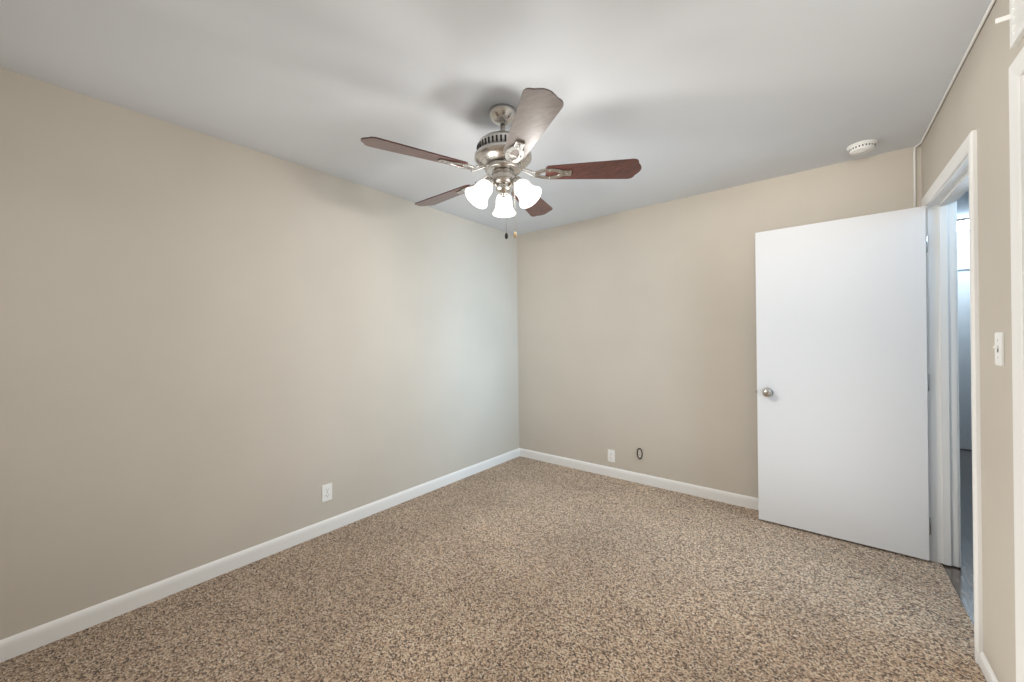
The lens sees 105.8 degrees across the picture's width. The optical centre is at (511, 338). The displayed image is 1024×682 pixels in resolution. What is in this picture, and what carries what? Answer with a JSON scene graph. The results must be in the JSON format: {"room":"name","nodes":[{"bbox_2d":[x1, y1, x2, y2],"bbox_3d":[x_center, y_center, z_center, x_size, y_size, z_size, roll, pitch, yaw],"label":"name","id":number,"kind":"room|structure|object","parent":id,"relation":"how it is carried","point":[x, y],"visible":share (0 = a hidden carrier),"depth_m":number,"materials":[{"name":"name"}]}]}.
{"room":"empty bedroom","nodes":[
{"label":"empty bedroom","id":0,"kind":"room"},
{"bbox_2d":[0,68,518,639],"bbox_3d":[-1.202,0.090,2.847,0.100,2.470,4.130,-1,0,39],"label":"wall","id":1,"kind":"structure","parent":0,"point":[212,348],"depth_m":2.14,"materials":[{"name":"paint"}]},
{"bbox_2d":[0,448,519,662],"bbox_3d":[-1.143,1.280,2.811,0.014,0.087,3.930,-1,0,39],"label":"baseboard","id":2,"kind":"structure","parent":1,"relation":"attached to","point":[18,644],"depth_m":2.12,"materials":[{"name":"white paint"}]},
{"bbox_2d":[322,483,331,501],"bbox_3d":[-1.270,1.056,2.661,0.008,0.115,0.070,-1,0,39],"label":"electrical outlet","id":3,"kind":"object","parent":1,"relation":"attached to","point":[326,492],"visible":1,"depth_m":2.66,"materials":[{"name":"white plastic"}]},
{"bbox_2d":[0,456,986,681],"bbox_3d":[0.054,1.349,1.849,3.284,0.080,4.130,-1,0,39],"label":"floor","id":4,"kind":"structure","parent":0,"point":[520,569],"depth_m":1.90,"materials":[{"name":"beige carpet"}]},
{"bbox_2d":[0,0,990,234],"bbox_3d":[1.490,-1.218,2.704,4.499,0.080,7.300,-1,0,39],"label":"ceiling","id":5,"kind":"structure","parent":0,"point":[679,99],"depth_m":1.72,"materials":[{"name":"paint"}]},
{"bbox_2d":[361,88,640,238],"bbox_3d":[-0.084,-0.828,2.016,1.270,0.663,1.316,-1,0,39],"label":"ceiling fan","id":6,"kind":"object","parent":5,"relation":"hanging from","point":[502,158],"visible":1,"depth_m":1.90,"materials":[{"name":"silver metal"}]},
{"bbox_2d":[846,139,877,154],"bbox_3d":[2.141,-1.163,2.369,0.144,0.045,0.144,-1,0,39],"label":"smoke detector","id":7,"kind":"object","parent":5,"relation":"attached to","point":[862,147],"visible":1,"depth_m":2.34,"materials":[{"name":"white plastic"}]},
{"bbox_2d":[913,0,995,207],"bbox_3d":[1.578,-0.971,1.243,0.033,0.414,2.930,-1,0,39],"label":"cable","id":8,"kind":"object","parent":5,"relation":"attached to","point":[990,6],"visible":0.85,"depth_m":1.78,"materials":[{"name":"white paint"}]},
{"bbox_2d":[957,218,968,230],"bbox_3d":[4.657,-1.170,4.008,0.300,0.093,0.300,-1,0,39],"label":"hall ceiling light","id":9,"kind":"object","parent":5,"relation":"attached to","point":[963,224],"visible":0.27,"depth_m":3.93,"materials":[{"name":"glass"}]},
{"bbox_2d":[517,145,921,497],"bbox_3d":[1.327,0.059,3.399,3.349,2.470,0.100,-1,0,39],"label":"wall","id":10,"kind":"structure","parent":0,"point":[637,327],"depth_m":3.33,"materials":[{"name":"paint"}]},
{"bbox_2d":[608,449,614,462],"bbox_3d":[0.935,1.104,3.654,0.070,0.115,0.008,-1,0,39],"label":"electrical outlet","id":11,"kind":"object","parent":10,"relation":"attached to","point":[611,455],"visible":1,"depth_m":3.65,"materials":[{"name":"white plastic"}]},
{"bbox_2d":[520,448,757,509],"bbox_3d":[1.312,1.251,3.339,3.119,0.087,0.030,-1,0,39],"label":"baseboard","id":12,"kind":"structure","parent":10,"relation":"attached to","point":[686,488],"depth_m":3.41,"materials":[{"name":"white paint"}]},
{"bbox_2d":[636,447,643,460],"bbox_3d":[1.147,1.031,3.479,0.070,0.115,0.016,-1,0,39],"label":"outlet","id":13,"kind":"object","parent":10,"relation":"attached to","point":[639,453],"visible":1,"depth_m":3.48,"materials":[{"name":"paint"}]},
{"bbox_2d":[942,449,973,624],"bbox_3d":[3.145,1.321,2.103,1.215,0.082,6.200,-1,0,39],"label":"floor","id":14,"kind":"structure","parent":0,"point":[961,579],"depth_m":2.41,"materials":[{"name":"grey wood"}]},
{"bbox_2d":[957,230,971,449],"bbox_3d":[5.016,0.018,4.478,1.050,2.478,0.135,-1,0,39],"label":"wall","id":15,"kind":"structure","parent":0,"point":[964,337],"depth_m":4.38,"materials":[{"name":"paint"}]},
{"bbox_2d":[921,0,1023,681],"bbox_3d":[1.330,0.059,0.811,0.100,2.470,4.130,-1,0,39],"label":"wall","id":16,"kind":"structure","parent":0,"point":[977,97],"depth_m":1.40,"materials":[{"name":"paint"}]},
{"bbox_2d":[755,206,930,560],"bbox_3d":[2.068,0.258,2.492,0.854,2.030,0.167,-1,0,40],"label":"door","id":17,"kind":"structure","parent":16,"relation":"in","point":[843,388],"depth_m":2.44,"materials":[{"name":"white paint"}]},
{"bbox_2d":[922,129,982,664],"bbox_3d":[2.186,0.228,1.873,0.136,2.112,0.979,-1,0,39],"label":"door frame","id":18,"kind":"structure","parent":16,"relation":"attached to","point":[955,180],"depth_m":2.18,"materials":[{"name":"white paint"}]},
{"bbox_2d":[979,652,997,681],"bbox_3d":[1.723,1.261,1.370,0.011,0.057,0.399,-1,0,39],"label":"baseboard","id":19,"kind":"structure","parent":16,"relation":"attached to","point":[987,671],"depth_m":1.47,"materials":[{"name":"white paint"}]},
{"bbox_2d":[993,332,1003,365],"bbox_3d":[1.685,0.035,1.346,0.016,0.115,0.070,-1,0,39],"label":"light switch","id":20,"kind":"object","parent":16,"relation":"attached to","point":[999,348],"visible":0.96,"depth_m":1.33,"materials":[{"name":"white plastic"}]},
{"bbox_2d":[995,0,1023,48],"bbox_3d":[1.442,-1.018,1.082,0.045,0.220,0.350,-1,0,39],"label":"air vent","id":21,"kind":"object","parent":16,"relation":"in","point":[1015,16],"visible":1,"depth_m":1.18,"materials":[{"name":"white plastic"}]},
{"bbox_2d":[1009,47,1023,681],"bbox_3d":[1.339,0.220,0.819,0.136,2.147,0.924,-1,0,39],"label":"door frame","id":22,"kind":"structure","parent":16,"relation":"attached to","point":[1016,107],"depth_m":1.19,"materials":[{"name":"white paint"}]}
]}

